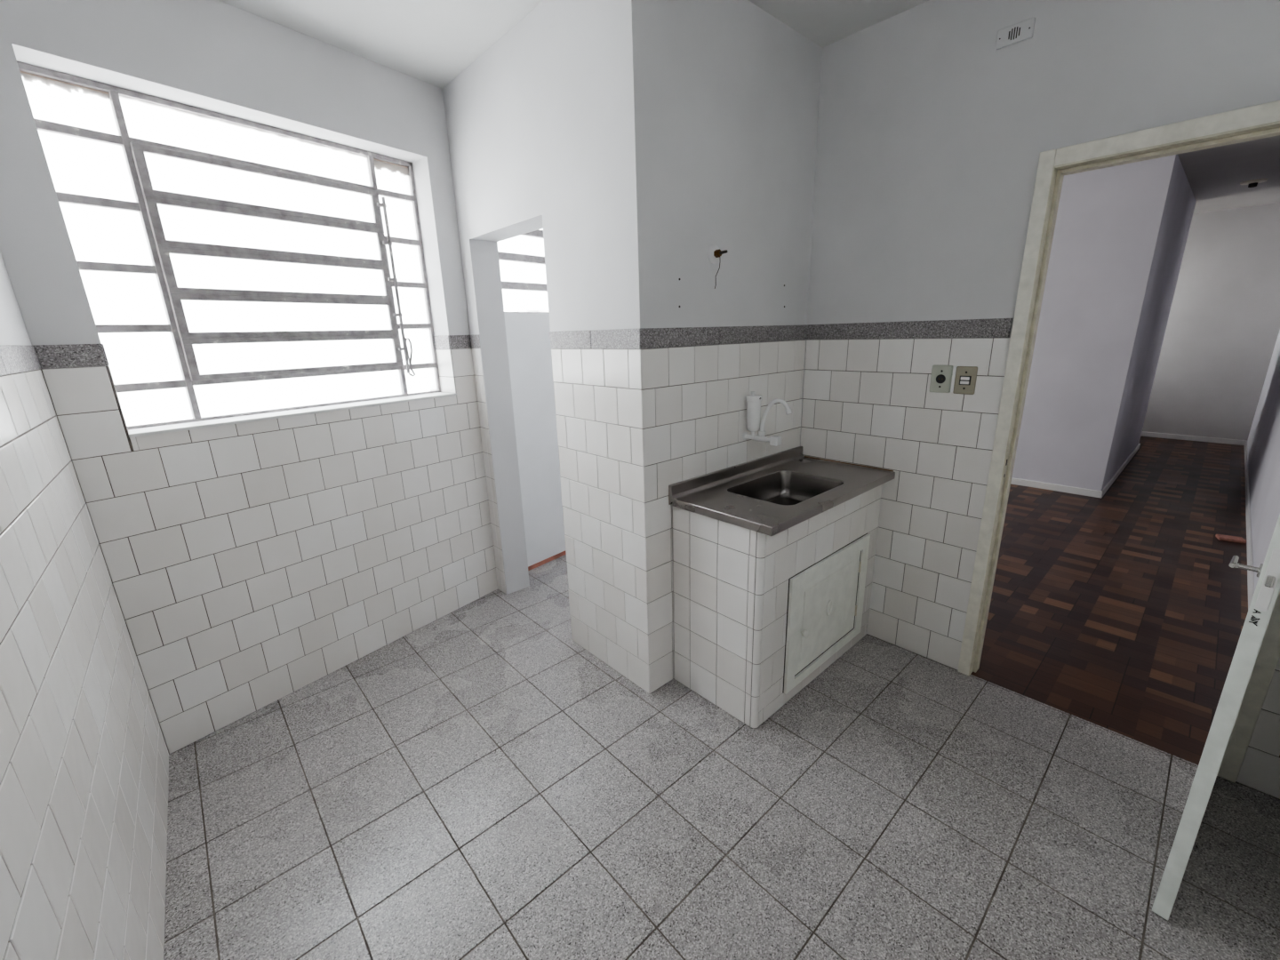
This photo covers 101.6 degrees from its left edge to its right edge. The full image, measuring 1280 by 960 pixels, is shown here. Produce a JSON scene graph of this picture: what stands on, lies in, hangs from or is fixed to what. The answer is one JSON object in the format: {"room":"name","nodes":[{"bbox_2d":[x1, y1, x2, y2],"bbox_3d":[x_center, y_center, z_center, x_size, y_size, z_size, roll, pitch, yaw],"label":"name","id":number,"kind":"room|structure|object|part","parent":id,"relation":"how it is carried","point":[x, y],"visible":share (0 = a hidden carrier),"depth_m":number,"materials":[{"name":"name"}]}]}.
{"room":"kitchen","nodes":[
{"label":"kitchen","id":0,"kind":"room"},
{"bbox_2d":[0,251,169,959],"bbox_3d":[-0.891,0.101,0.399,0.202,2.755,3.350,-15,20,-38],"label":"wall","id":1,"kind":"structure","parent":0,"point":[84,755],"depth_m":1.21,"materials":[{"name":"white tile"}]},
{"bbox_2d":[0,0,497,754],"bbox_3d":[-1.594,-0.420,2.314,0.252,2.755,1.910,9,19,34],"label":"wall","id":2,"kind":"structure","parent":0,"point":[249,564],"depth_m":2.15,"materials":[{"name":"white tile"}]},
{"bbox_2d":[16,61,456,437],"bbox_3d":[-1.496,-0.887,2.264,0.168,1.175,1.357,9,19,34],"label":"window","id":3,"kind":"structure","parent":2,"relation":"in","point":[147,198],"depth_m":2.12,"materials":[{"name":"grey paint"}]},
{"bbox_3d":[-1.535,-1.213,2.207,0.022,0.168,0.889,9,19,34],"label":"louvre sash","id":4,"kind":"part","parent":3,"relation":"part of","materials":[{"name":"grey paint"}]},
{"bbox_3d":[-1.530,-1.052,2.252,0.022,0.168,0.889,9,19,34],"label":"louvre sash","id":5,"kind":"part","parent":3,"relation":"part of","materials":[{"name":"glass"}]},
{"bbox_3d":[-1.525,-0.891,2.298,0.022,0.166,0.889,9,19,34],"label":"louvre sash","id":6,"kind":"part","parent":3,"relation":"part of","materials":[{"name":"grey paint"}]},
{"bbox_3d":[-1.521,-0.732,2.343,0.022,0.165,0.889,9,19,34],"label":"louvre sash","id":7,"kind":"part","parent":3,"relation":"part of","materials":[{"name":"grey paint"}]},
{"bbox_3d":[-1.516,-0.574,2.387,0.022,0.162,0.889,9,19,34],"label":"louvre sash","id":8,"kind":"part","parent":3,"relation":"part of","materials":[{"name":"glass"}]},
{"bbox_3d":[-1.468,-0.326,2.414,0.138,0.012,1.357,9,19,34],"label":"sill","id":9,"kind":"part","parent":3,"relation":"part of","materials":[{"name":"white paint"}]},
{"bbox_3d":[-1.248,-0.969,2.648,0.025,0.840,0.044,9,19,34],"label":"opening rod","id":10,"kind":"part","parent":3,"relation":"part of","materials":[{"name":"grey paint"}]},
{"bbox_2d":[504,312,565,566],"bbox_3d":[-0.531,-0.852,3.736,0.250,2.755,1.600,11,20,38],"label":"wall","id":11,"kind":"structure","parent":0,"point":[528,337],"depth_m":3.47,"materials":[{"name":"white paint"}]},
{"bbox_2d":[498,229,548,312],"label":"window","id":12,"kind":"structure","parent":11,"relation":"in","point":[539,234],"depth_m":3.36,"materials":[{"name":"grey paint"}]},
{"bbox_2d":[532,228,548,311],"bbox_3d":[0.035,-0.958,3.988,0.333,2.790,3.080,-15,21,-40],"label":"window pane","id":13,"kind":"object","parent":12,"relation":"attached to","point":[538,243],"depth_m":4.86,"materials":[{"name":"glass"}]},
{"bbox_2d":[528,551,566,570],"bbox_3d":[-0.458,0.502,3.953,0.006,0.028,1.200,11,20,38],"label":"baseboard","id":14,"kind":"structure","parent":11,"relation":"attached to","point":[563,553],"depth_m":3.71,"materials":[{"name":"brown wood"}]},
{"bbox_2d":[442,0,671,693],"bbox_3d":[-0.441,-0.521,2.553,0.166,2.755,1.505,-15,21,-40],"label":"wall","id":15,"kind":"structure","parent":0,"point":[559,127],"depth_m":2.17,"materials":[{"name":"white paint"}]},
{"bbox_2d":[163,436,1279,959],"bbox_3d":[2.578,0.163,5.077,11.350,0.101,5.150,-15,21,-40],"label":"floor","id":16,"kind":"structure","parent":0,"point":[478,783],"depth_m":1.83,"materials":[{"name":"tile"}]},
{"bbox_2d":[672,484,882,727],"bbox_3d":[0.675,0.458,2.458,0.989,0.862,0.484,-15,21,-40],"label":"base cabinet","id":17,"kind":"object","parent":16,"relation":"on","point":[758,617],"visible":0.94,"depth_m":2.17,"materials":[{"name":"tile"}]},
{"bbox_3d":[0.452,0.593,2.004,0.031,0.859,0.007,-1,16,3],"label":"rounded corner trim","id":18,"kind":"part","parent":17,"relation":"part of","materials":[{"name":"white tile"}]},
{"bbox_2d":[668,446,895,535],"bbox_3d":[0.664,0.058,2.332,1.010,0.195,0.504,-15,21,-40],"label":"sink","id":19,"kind":"object","parent":17,"relation":"in","point":[770,495],"visible":0.96,"depth_m":2.34,"materials":[{"name":"silver metal"}]},
{"bbox_3d":[0.647,0.092,2.327,0.475,0.133,0.330,-15,21,-40],"label":"bowl","id":20,"kind":"part","parent":19,"relation":"part of","materials":[{"name":"silver metal"}]},
{"bbox_3d":[0.694,0.646,2.206,0.032,0.032,0.028,-15,21,-40],"label":"knob","id":21,"kind":"part","parent":17,"relation":"part of","materials":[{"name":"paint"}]},
{"bbox_3d":[0.850,0.579,2.358,0.676,0.534,0.024,-15,21,-40],"label":"access door frame","id":22,"kind":"part","parent":17,"relation":"part of","materials":[{"name":"paint"}]},
{"bbox_3d":[0.852,0.589,2.365,0.539,0.418,0.012,-15,21,-40],"label":"access door","id":23,"kind":"part","parent":17,"relation":"part of","materials":[{"name":"paint"}]},
{"bbox_2d":[1215,534,1246,543],"bbox_3d":[4.247,0.422,3.756,0.135,0.026,0.090,9,19,33],"label":"scrap","id":24,"kind":"object","parent":16,"relation":"on","point":[1220,537],"visible":1,"depth_m":3.74,"materials":[{"name":"brown wood"}]},
{"bbox_2d":[640,0,822,693],"bbox_3d":[0.389,-0.493,2.372,1.145,2.755,0.122,-15,21,-40],"label":"wall","id":25,"kind":"structure","parent":0,"point":[744,84],"depth_m":2.17,"materials":[{"name":"white paint"}]},
{"bbox_2d":[707,244,727,288],"bbox_3d":[0.320,-0.857,2.092,0.074,0.170,0.063,-15,21,-40],"label":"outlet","id":26,"kind":"object","parent":25,"relation":"attached to","point":[714,252],"visible":1,"depth_m":2.08,"materials":[{"name":"white paint"}]},
{"bbox_2d":[668,446,803,504],"bbox_3d":[0.502,-0.037,2.487,1.007,0.088,0.029,-15,21,-40],"label":"backsplash","id":27,"kind":"structure","parent":25,"relation":"attached to","point":[678,490],"depth_m":2.41,"materials":[{"name":"silver metal"}]},
{"bbox_2d":[742,391,791,446],"bbox_3d":[0.574,-0.277,2.348,0.073,0.232,0.243,-15,21,-40],"label":"tap","id":28,"kind":"object","parent":25,"relation":"attached to","point":[753,401],"visible":1,"depth_m":2.37,"materials":[{"name":"white plastic"}]},
{"bbox_2d":[742,430,770,441],"bbox_3d":[0.545,-0.203,2.405,0.040,0.060,0.150,-15,21,-40],"label":"tap","id":29,"kind":"object","parent":28,"relation":"on","point":[761,436],"depth_m":2.40,"materials":[{"name":"white plastic"}]},
{"bbox_3d":[0.598,-0.285,2.317,0.021,0.153,0.150,-15,21,-40],"label":"gooseneck spout","id":30,"kind":"part","parent":28,"relation":"part of","materials":[{"name":"white plastic"}]},
{"bbox_3d":[0.608,-0.176,2.340,0.036,0.040,0.038,-15,21,-40],"label":"square handle","id":31,"kind":"part","parent":28,"relation":"part of","materials":[{"name":"white plastic"}]},
{"bbox_2d":[218,0,1279,213],"bbox_3d":[2.160,-2.566,4.191,10.800,0.145,5.460,-15,21,-40],"label":"ceiling","id":32,"kind":"structure","parent":0,"point":[432,42],"depth_m":2.14,"materials":[{"name":"white paint"}]},
{"bbox_2d":[1240,178,1268,187],"bbox_3d":[5.808,-2.803,4.947,0.180,0.052,0.180,-15,21,-40],"label":"socket","id":33,"kind":"object","parent":32,"relation":"attached to","point":[1252,183],"visible":1,"depth_m":4.92,"materials":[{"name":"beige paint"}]},
{"bbox_2d":[800,0,1279,799],"bbox_3d":[1.633,-0.412,1.957,0.136,2.755,2.420,-15,21,-40],"label":"wall","id":34,"kind":"structure","parent":0,"point":[932,137],"depth_m":2.14,"materials":[{"name":"white paint"}]},
{"bbox_2d":[929,364,952,392],"bbox_3d":[1.288,-0.433,2.235,0.010,0.116,0.080,-15,21,-40],"label":"socket plate","id":35,"kind":"object","parent":34,"relation":"attached to","point":[941,375],"visible":1,"depth_m":2.23,"materials":[{"name":"grey plastic"}]},
{"bbox_2d":[936,374,945,383],"bbox_3d":[1.286,-0.432,2.233,0.004,0.038,0.038,-15,21,-40],"label":"socket","id":36,"kind":"object","parent":35,"relation":"attached to","point":[940,378],"depth_m":2.23,"materials":[{"name":"black plastic"}]},
{"bbox_2d":[950,366,956,391],"bbox_3d":[1.323,-0.425,2.204,0.002,0.109,0.011,-15,21,-40],"label":"strip","id":37,"kind":"object","parent":34,"relation":"attached to","point":[955,367],"visible":1,"depth_m":2.20,"materials":[{"name":"white plastic"}]},
{"bbox_2d":[952,366,977,394],"bbox_3d":[1.350,-0.413,2.169,0.012,0.114,0.078,-15,21,-40],"label":"switch plate","id":38,"kind":"object","parent":34,"relation":"attached to","point":[965,379],"visible":1,"depth_m":2.17,"materials":[{"name":"beige plastic"}]},
{"bbox_2d":[994,16,1035,49],"bbox_3d":[1.321,-1.573,1.841,0.012,0.058,0.112,-15,21,-40],"label":"air vent","id":39,"kind":"object","parent":34,"relation":"in","point":[1021,31],"visible":1,"depth_m":1.84,"materials":[{"name":"white paint"}]},
{"bbox_2d":[957,100,1279,920],"bbox_3d":[1.506,0.008,1.627,0.922,2.131,0.867,-15,21,-40],"label":"door","id":40,"kind":"structure","parent":34,"relation":"in","point":[1257,653],"depth_m":1.73,"materials":[{"name":"beige paint"}]},
{"bbox_3d":[1.498,-0.090,2.129,0.015,0.150,0.002,-15,21,-40],"label":"strike plate","id":41,"kind":"part","parent":40,"relation":"part of","materials":[{"name":"beige paint"}]},
{"bbox_3d":[1.411,0.196,1.217,0.085,0.032,0.052,-15,21,-40],"label":"lever handle","id":42,"kind":"part","parent":40,"relation":"part of","materials":[{"name":"silver metal"}]},
{"bbox_3d":[1.373,0.219,1.138,0.002,0.150,0.020,-13,19,-35],"label":"lock plate","id":43,"kind":"part","parent":40,"relation":"part of","materials":[{"name":"white paint"}]},
{"bbox_2d":[1012,154,1196,491],"bbox_3d":[3.791,-1.821,6.659,2.720,2.790,3.990,-15,21,-40],"label":"wall","id":44,"kind":"structure","parent":0,"point":[1121,232],"depth_m":4.60,"materials":[{"name":"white paint"}]},
{"bbox_2d":[1010,443,1140,498],"bbox_3d":[3.833,-0.509,7.024,2.748,0.064,4.004,-15,21,-40],"label":"baseboard","id":45,"kind":"structure","parent":44,"relation":"attached to","point":[1014,481],"depth_m":4.99,"materials":[{"name":"white paint"}]},
{"bbox_2d":[1142,202,1279,442],"bbox_3d":[6.583,-2.055,7.202,0.200,2.790,2.885,-15,21,-40],"label":"wall","id":46,"kind":"structure","parent":0,"point":[1223,326],"depth_m":6.43,"materials":[{"name":"paint"}]},
{"bbox_2d":[1140,431,1245,445],"bbox_3d":[6.604,-0.706,7.437,0.014,0.064,2.670,-15,21,-40],"label":"baseboard","id":47,"kind":"structure","parent":46,"relation":"attached to","point":[1143,434],"depth_m":6.79,"materials":[{"name":"white paint"}]},
{"bbox_2d":[1247,329,1279,591],"bbox_3d":[5.042,-1.062,3.845,7.593,2.790,0.215,-15,21,-40],"label":"wall","id":48,"kind":"structure","parent":0,"point":[1263,441],"depth_m":4.05,"materials":[{"name":"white paint"}]},
{"bbox_2d":[1244,440,1254,609],"bbox_3d":[4.864,0.266,4.176,7.170,0.064,0.014,-15,21,-40],"label":"baseboard","id":49,"kind":"structure","parent":48,"relation":"attached to","point":[1249,541],"depth_m":3.75,"materials":[{"name":"white paint"}]}
]}

